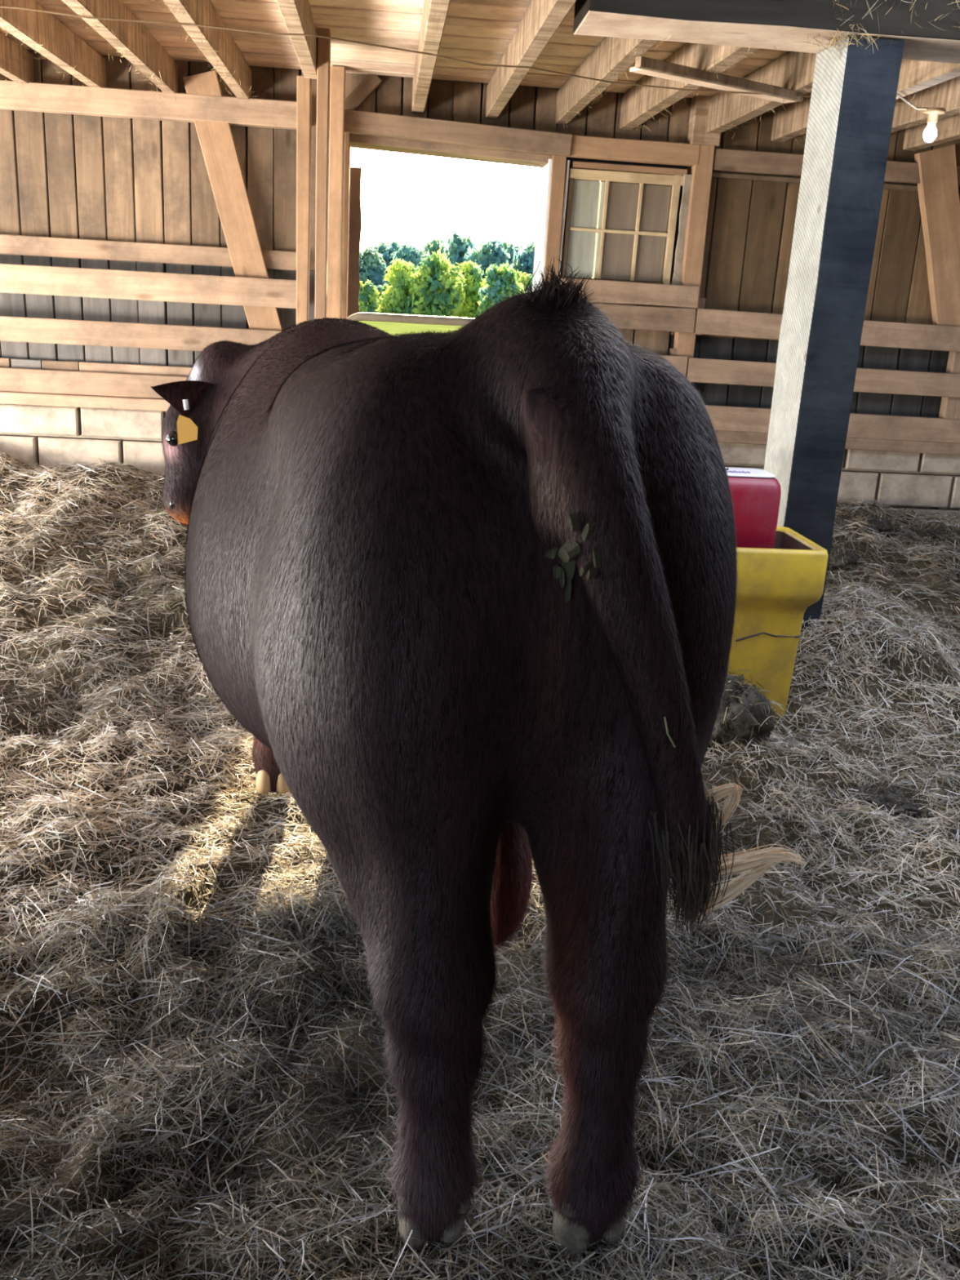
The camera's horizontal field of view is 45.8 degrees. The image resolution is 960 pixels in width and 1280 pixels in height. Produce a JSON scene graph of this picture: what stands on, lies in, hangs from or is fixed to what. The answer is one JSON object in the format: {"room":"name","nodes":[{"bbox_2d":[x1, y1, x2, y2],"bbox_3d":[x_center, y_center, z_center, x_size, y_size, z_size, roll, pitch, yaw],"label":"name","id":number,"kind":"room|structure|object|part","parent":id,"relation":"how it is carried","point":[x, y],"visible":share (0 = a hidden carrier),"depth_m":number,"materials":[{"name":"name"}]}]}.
{"room":"farm building","nodes":[
{"label":"farm building","id":0,"kind":"room"},
{"bbox_2d":[0,49,959,515],"bbox_3d":[0.269,-1.627,6.171,8.400,2.800,0.333,2,17,-5],"label":"wall","id":1,"kind":"structure","parent":0,"point":[141,230],"depth_m":5.90,"materials":[{"name":"brown wood"}]},
{"bbox_3d":[-2.382,-1.266,5.947,2.900,0.062,0.091,2,17,-5],"label":"sill","id":2,"kind":"part","parent":1,"relation":"part of","materials":[{"name":"brown wood"}]},
{"bbox_3d":[-2.378,-1.355,5.931,2.900,0.125,0.045,2,17,-5],"label":"rail","id":3,"kind":"part","parent":1,"relation":"part of","materials":[{"name":"brown wood"}]},
{"bbox_3d":[-2.360,-1.588,5.808,2.900,0.127,0.046,2,17,-5],"label":"rail","id":4,"kind":"part","parent":1,"relation":"part of","materials":[{"name":"brown wood"}]},
{"bbox_3d":[-2.347,-1.824,5.737,2.900,0.141,0.046,2,17,-5],"label":"rail","id":5,"kind":"part","parent":1,"relation":"part of","materials":[{"name":"brown wood"}]},
{"bbox_3d":[-2.356,-2.007,5.774,2.880,0.096,0.041,2,17,-5],"label":"rail","id":6,"kind":"part","parent":1,"relation":"part of","materials":[{"name":"brown wood"}]},
{"bbox_3d":[-2.316,-2.659,5.545,2.880,0.123,0.091,2,17,-5],"label":"plate","id":7,"kind":"part","parent":1,"relation":"part of","materials":[{"name":"brown wood"}]},
{"bbox_2d":[347,167,361,316],"bbox_3d":[-1.212,-1.722,6.317,1.075,1.740,0.043,2,17,-5],"label":"door","id":8,"kind":"structure","parent":1,"relation":"in","point":[355,214],"depth_m":6.20,"materials":[{"name":"brown wood"}]},
{"bbox_2d":[341,132,566,319],"bbox_3d":[-0.179,-1.715,6.207,1.136,1.900,0.380,2,17,-5],"label":"door frame","id":9,"kind":"structure","parent":1,"relation":"in","point":[552,168],"depth_m":5.89,"materials":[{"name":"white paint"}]},
{"bbox_2d":[558,160,692,284],"bbox_3d":[0.764,-2.184,6.015,0.688,0.611,0.104,2,17,-5],"label":"window","id":10,"kind":"structure","parent":1,"relation":"in","point":[621,227],"depth_m":6.00,"materials":[{"name":"brown wood"}]},
{"bbox_3d":[0.435,-2.203,5.962,0.017,0.580,0.051,3,17,-6],"label":"casing","id":11,"kind":"part","parent":10,"relation":"part of","materials":[{"name":"brown wood"}]},
{"bbox_3d":[0.552,-2.051,6.036,0.174,0.233,0.004,2,17,-5],"label":"pane","id":12,"kind":"part","parent":10,"relation":"part of","materials":[{"name":"glass"}]},
{"bbox_3d":[0.568,-2.283,5.966,0.174,0.237,0.004,2,17,-5],"label":"pane","id":13,"kind":"part","parent":10,"relation":"part of","materials":[{"name":"glass"}]},
{"bbox_3d":[0.729,-1.918,6.086,0.600,0.025,0.040,2,17,-5],"label":"sash rail","id":14,"kind":"part","parent":10,"relation":"part of","materials":[{"name":"brown wood"}]},
{"bbox_3d":[0.731,-2.046,6.053,0.177,0.233,0.004,2,17,-5],"label":"pane","id":15,"kind":"part","parent":10,"relation":"part of","materials":[{"name":"glass"}]},
{"bbox_3d":[0.747,-2.278,5.982,0.177,0.237,0.004,2,17,-5],"label":"pane","id":16,"kind":"part","parent":10,"relation":"part of","materials":[{"name":"glass"}]},
{"bbox_3d":[0.763,-2.417,5.935,0.600,0.050,0.040,2,17,-5],"label":"sash rail","id":17,"kind":"part","parent":10,"relation":"part of","materials":[{"name":"beige wood"}]},
{"bbox_3d":[0.779,-2.451,5.904,0.600,0.031,0.031,2,17,-5],"label":"casing","id":18,"kind":"part","parent":10,"relation":"part of","materials":[{"name":"brown wood"}]},
{"bbox_3d":[0.904,-2.041,6.069,0.160,0.233,0.004,2,17,-5],"label":"pane","id":19,"kind":"part","parent":10,"relation":"part of","materials":[{"name":"clear glass"}]},
{"bbox_3d":[0.920,-2.273,5.999,0.160,0.237,0.004,2,17,-5],"label":"pane","id":20,"kind":"part","parent":10,"relation":"part of","materials":[{"name":"glass"}]},
{"bbox_3d":[1.073,-2.151,6.011,0.068,0.580,0.028,3,17,-6],"label":"casing","id":21,"kind":"part","parent":10,"relation":"part of","materials":[{"name":"brown wood"}]},
{"bbox_3d":[0.772,-1.836,6.010,0.770,0.116,0.046,2,17,-5],"label":"rail","id":22,"kind":"part","parent":1,"relation":"part of","materials":[{"name":"brown wood"}]},
{"bbox_3d":[0.778,-2.520,5.852,0.695,0.102,0.071,2,17,-5],"label":"plate","id":23,"kind":"part","parent":1,"relation":"part of","materials":[{"name":"brown wood"}]},
{"bbox_3d":[0.766,-1.718,6.045,0.760,0.125,0.045,2,17,-5],"label":"rail","id":24,"kind":"part","parent":1,"relation":"part of","materials":[{"name":"brown wood"}]},
{"bbox_3d":[0.744,-1.481,6.116,0.742,0.128,0.046,2,17,-5],"label":"rail","id":25,"kind":"part","parent":1,"relation":"part of","materials":[{"name":"brown wood"}]},
{"bbox_3d":[2.737,-1.408,6.309,3.250,0.129,0.046,2,17,-5],"label":"rail","id":26,"kind":"part","parent":1,"relation":"part of","materials":[{"name":"brown wood"}]},
{"bbox_3d":[2.759,-1.643,6.239,3.232,0.135,0.046,2,17,-6],"label":"rail","id":27,"kind":"part","parent":1,"relation":"part of","materials":[{"name":"brown wood"}]},
{"bbox_3d":[2.349,-1.188,6.365,4.000,0.135,0.046,2,17,-6],"label":"rail","id":28,"kind":"part","parent":1,"relation":"part of","materials":[{"name":"brown wood"}]},
{"bbox_3d":[2.810,-2.454,6.056,3.210,0.104,0.061,2,17,-5],"label":"plate","id":29,"kind":"part","parent":1,"relation":"part of","materials":[{"name":"brown wood"}]},
{"bbox_3d":[2.342,-1.101,6.412,4.000,0.068,0.091,2,17,-6],"label":"sill","id":30,"kind":"part","parent":1,"relation":"part of","materials":[{"name":"brown wood"}]},
{"bbox_2d":[0,451,959,1279],"bbox_3d":[0.569,0.659,2.047,8.350,0.627,9.220,2,17,-5],"label":"straw","id":31,"kind":"structure","parent":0,"point":[25,997],"depth_m":2.58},
{"bbox_2d":[296,75,311,324],"bbox_3d":[-0.834,-1.505,5.344,0.062,2.072,0.103,2,17,-5],"label":"post","id":32,"kind":"object","parent":31,"relation":"on","point":[304,94],"visible":0.5,"depth_m":5.14,"materials":[{"name":"brown wood"}]},
{"bbox_2d":[314,27,330,319],"bbox_3d":[-0.712,-1.499,5.073,0.054,2.203,0.112,2,17,-5],"label":"post","id":33,"kind":"object","parent":31,"relation":"on","point":[323,68],"visible":0.55,"depth_m":4.87,"materials":[{"name":"brown wood"}]},
{"bbox_2d":[326,66,345,319],"bbox_3d":[-0.751,-1.750,5.843,0.076,2.163,0.103,2,17,-5],"label":"post","id":34,"kind":"object","parent":31,"relation":"on","point":[337,77],"visible":0.47,"depth_m":5.65,"materials":[{"name":"brown wood"}]},
{"bbox_2d":[346,312,473,325],"bbox_3d":[-0.116,-1.249,5.968,1.267,0.857,0.040,2,17,-5],"label":"gate","id":35,"kind":"object","parent":34,"relation":"attached to","point":[373,317],"visible":0.09,"depth_m":5.81,"materials":[{"name":"grey metal"}]},
{"bbox_2d":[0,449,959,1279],"bbox_3d":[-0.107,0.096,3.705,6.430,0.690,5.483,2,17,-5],"label":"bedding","id":36,"kind":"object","parent":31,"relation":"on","point":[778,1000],"visible":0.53,"depth_m":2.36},
{"bbox_2d":[151,257,804,1257],"bbox_3d":[-0.192,0.017,2.336,0.783,1.502,2.164,-3,18,-20],"label":"cow","id":37,"kind":"object","parent":36,"relation":"on","point":[455,593],"visible":1,"depth_m":1.46,"materials":[{"name":"brown"}]},
{"bbox_2d":[663,716,675,747],"bbox_3d":[0.222,0.108,1.323,0.022,0.041,0.006,-6,19,-28],"label":"stem","id":38,"kind":"object","parent":37,"relation":"attached to","point":[664,717],"visible":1,"depth_m":1.32,"materials":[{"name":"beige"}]},
{"bbox_2d":[647,784,733,951],"bbox_3d":[0.267,0.285,1.452,0.110,0.211,0.105,2,17,-5],"label":"switch","id":39,"kind":"object","parent":37,"relation":"attached to","point":[691,841],"depth_m":1.43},
{"bbox_2d":[709,669,780,746],"bbox_3d":[0.806,0.249,3.574,0.275,0.313,0.221,2,17,-5],"label":"rock","id":40,"kind":"object","parent":31,"relation":"on","point":[745,711],"visible":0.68,"depth_m":3.51,"materials":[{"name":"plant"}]},
{"bbox_2d":[725,466,828,717],"bbox_3d":[0.740,-0.127,3.843,0.703,0.893,0.415,2,17,-5],"label":"trough","id":41,"kind":"object","parent":31,"relation":"on","point":[782,573],"visible":0.38,"depth_m":3.71,"materials":[{"name":"yellow plastic"}]},
{"bbox_3d":[0.729,-0.564,3.773,0.489,0.008,0.164,2,17,-5],"label":"lid panel","id":42,"kind":"part","parent":41,"relation":"part of","materials":[{"name":"white plastic"}]},
{"bbox_2d":[773,530,813,550],"bbox_3d":[0.745,-0.230,3.812,0.641,0.229,0.353,2,17,-5],"label":"basin","id":43,"kind":"object","parent":41,"relation":"in","point":[783,540],"depth_m":3.88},
{"bbox_2d":[764,35,904,630],"bbox_3d":[1.178,-0.867,4.038,0.191,2.242,0.296,2,17,-5],"label":"timber post","id":44,"kind":"object","parent":31,"relation":"on","point":[854,91],"visible":0.7,"depth_m":3.83,"materials":[{"name":"black wood"}]},
{"bbox_2d":[573,0,959,63],"bbox_3d":[2.483,-1.994,3.795,4.338,0.194,0.314,2,17,-5],"label":"ceiling beam","id":45,"kind":"structure","parent":44,"relation":"on","point":[754,24],"depth_m":3.55,"materials":[{"name":"black wood"}]},
{"bbox_2d":[803,0,959,56],"bbox_3d":[1.983,-1.949,3.646,1.893,0.257,0.162,2,17,-5],"label":"hay","id":46,"kind":"object","parent":45,"relation":"on","point":[838,41],"visible":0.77,"depth_m":3.56,"materials":[{"name":"plant"}]},
{"bbox_2d":[827,542,862,571],"bbox_3d":[1.548,-0.396,5.266,0.434,0.167,0.401,2,17,-5],"label":"clump","id":47,"kind":"object","parent":31,"relation":"on","point":[842,557],"visible":0.26,"depth_m":5.14,"materials":[{"name":"plant"}]},
{"bbox_2d":[834,507,906,538],"bbox_3d":[1.943,-0.594,5.768,0.434,0.154,0.348,2,17,-5],"label":"clump","id":48,"kind":"object","parent":31,"relation":"on","point":[877,522],"visible":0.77,"depth_m":5.69,"materials":[{"name":"plant"}]},
{"bbox_2d":[840,771,925,822],"bbox_3d":[1.215,0.481,3.447,0.304,0.119,0.255,2,17,-5],"label":"clump","id":49,"kind":"object","parent":31,"relation":"on","point":[886,795],"visible":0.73,"depth_m":3.40,"materials":[{"name":"plant"}]},
{"bbox_2d":[911,521,959,541],"bbox_3d":[2.404,-0.550,5.915,0.355,0.143,0.348,2,17,-5],"label":"clump","id":50,"kind":"object","parent":31,"relation":"on","point":[935,532],"visible":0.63,"depth_m":5.85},
{"bbox_2d":[0,0,959,151],"bbox_3d":[0.701,-1.415,1.513,8.400,0.257,9.600,2,17,-5],"label":"ceiling","id":51,"kind":"structure","parent":0,"point":[535,33],"depth_m":4.74,"materials":[{"name":"brown wood"}]},
{"bbox_2d":[0,5,811,97],"bbox_3d":[-0.420,-2.154,4.143,4.229,0.020,0.274,-1,17,-14],"label":"wire","id":52,"kind":"object","parent":51,"relation":"attached to","point":[1,6],"visible":0.9,"depth_m":4.07,"materials":[{"name":"brown"}]},
{"bbox_2d":[0,0,959,142],"bbox_3d":[-0.055,-2.297,4.639,4.347,0.099,2.227,2,17,-5],"label":"joist dust","id":53,"kind":"object","parent":51,"relation":"hanging from","point":[52,0],"visible":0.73,"depth_m":4.68,"materials":[{"name":"wood"}]},
{"bbox_2d":[896,93,945,142],"bbox_3d":[1.591,-2.022,4.312,0.093,0.135,0.961,15,20,33],"label":"light bulb","id":54,"kind":"object","parent":51,"relation":"hanging from","point":[930,134],"visible":0.94,"depth_m":4.63,"materials":[{"name":"white glass"}]},
{"bbox_3d":[1.847,-2.082,4.660,0.054,0.075,0.053,2,17,-5],"label":"bulb","id":55,"kind":"part","parent":54,"relation":"part of","materials":[{"name":"white glass"}]},
{"bbox_2d":[921,107,945,124],"bbox_3d":[1.851,-2.140,4.643,0.090,0.057,0.088,2,17,-5],"label":"socket","id":56,"kind":"object","parent":54,"relation":"attached to","point":[932,113],"depth_m":4.62,"materials":[{"name":"white ceramic"}]},
{"label":"outside","id":57,"kind":"structure","parent":0,"visible":0},
{"bbox_2d":[359,309,475,335],"bbox_3d":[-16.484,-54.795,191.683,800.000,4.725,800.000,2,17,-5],"label":"pasture","id":58,"kind":"structure","parent":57,"point":[391,328],"depth_m":77.51,"materials":[{"name":"green plant"}]},
{"bbox_2d":[358,279,380,313],"bbox_3d":[-11.513,-33.837,112.396,3.414,3.578,3.650,2,17,-5],"label":"tree","id":59,"kind":"object","parent":58,"relation":"on","point":[368,301],"visible":0.74,"depth_m":111.67,"materials":[{"name":"green plant"}]},
{"bbox_2d":[359,242,388,288],"bbox_3d":[-19.778,-60.713,189.349,9.795,10.802,10.471,2,17,-5],"label":"tree","id":60,"kind":"object","parent":58,"relation":"on","point":[371,268],"visible":0.38,"depth_m":187.60,"materials":[{"name":"green plant"}]},
{"bbox_2d":[374,283,389,313],"bbox_3d":[-10.462,-36.624,122.319,3.011,3.430,2.861,2,17,-5],"label":"tree","id":61,"kind":"object","parent":58,"relation":"on","point":[379,288],"visible":0.24,"depth_m":121.48,"materials":[{"name":"green plant"}]},
{"bbox_2d":[373,236,400,282],"bbox_3d":[-16.305,-65.893,204.394,9.755,12.598,9.271,2,17,-5],"label":"tree","id":62,"kind":"object","parent":58,"relation":"on","point":[382,248],"visible":0.1,"depth_m":201.47,"materials":[{"name":"green plant"}]},
{"bbox_2d":[378,258,417,314],"bbox_3d":[-7.837,-35.966,116.267,5.058,5.857,4.788,2,17,-5],"label":"tree","id":63,"kind":"object","parent":58,"relation":"on","point":[393,301],"visible":0.84,"depth_m":115.13,"materials":[{"name":"green plant"}]},
{"bbox_2d":[386,242,429,286],"bbox_3d":[-11.709,-62.202,194.926,10.093,11.357,9.555,2,17,-5],"label":"tree","id":64,"kind":"object","parent":58,"relation":"on","point":[409,253],"visible":0.09,"depth_m":192.99,"materials":[{"name":"green plant"}]},
{"bbox_2d":[419,234,448,257],"bbox_3d":[-8.068,-67.479,209.404,11.605,13.687,11.966,2,17,-5],"label":"tree","id":65,"kind":"object","parent":58,"relation":"on","point":[435,245],"visible":0.09,"depth_m":205.79,"materials":[{"name":"green plant"}]},
{"bbox_2d":[404,248,466,316],"bbox_3d":[-4.402,-35.786,114.535,6.232,6.851,6.426,2,17,-5],"label":"tree","id":66,"kind":"object","parent":58,"relation":"on","point":[435,289],"visible":1,"depth_m":113.21,"materials":[{"name":"green plant"}]},
{"bbox_2d":[443,230,478,266],"bbox_3d":[-2.849,-64.849,200.535,9.883,14.195,10.595,2,17,-5],"label":"tree","id":67,"kind":"object","parent":58,"relation":"on","point":[459,248],"visible":0.21,"depth_m":196.90,"materials":[{"name":"green plant"}]},
{"bbox_2d":[453,260,488,318],"bbox_3d":[-0.940,-37.141,120.870,5.291,6.237,5.298,2,17,-5],"label":"tree","id":68,"kind":"object","parent":58,"relation":"on","point":[473,275],"visible":0.48,"depth_m":119.42,"materials":[{"name":"green plant"}]},
{"bbox_2d":[462,237,510,285],"bbox_3d":[1.197,-61.023,191.079,11.683,12.631,11.556,2,17,-5],"label":"tree","id":69,"kind":"object","parent":58,"relation":"on","point":[487,253],"visible":0.26,"depth_m":188.29,"materials":[{"name":"green plant"}]},
{"bbox_2d":[473,262,526,317],"bbox_3d":[2.168,-34.594,113.332,5.356,5.939,5.016,2,17,-5],"label":"tree","id":70,"kind":"object","parent":58,"relation":"on","point":[502,276],"visible":0.59,"depth_m":112.13,"materials":[{"name":"green plant"}]},
{"bbox_2d":[501,238,523,264],"bbox_3d":[5.581,-65.781,206.043,10.995,13.766,10.384,2,17,-5],"label":"tree","id":71,"kind":"object","parent":58,"relation":"on","point":[509,247],"visible":0.03,"depth_m":203.17,"materials":[{"name":"green plant"}]},
{"bbox_2d":[509,237,535,275],"bbox_3d":[8.583,-62.834,196.974,9.400,13.546,10.087,2,17,-5],"label":"tree","id":72,"kind":"object","parent":58,"relation":"on","point":[525,262],"visible":0.21,"depth_m":194.03,"materials":[{"name":"green plant"}]},
{"bbox_2d":[515,271,533,292],"bbox_3d":[4.756,-37.869,125.277,5.430,5.749,5.128,2,17,-5],"label":"tree","id":73,"kind":"object","parent":58,"relation":"on","point":[521,277],"visible":0.03,"depth_m":123.73,"materials":[{"name":"green plant"}]}
]}

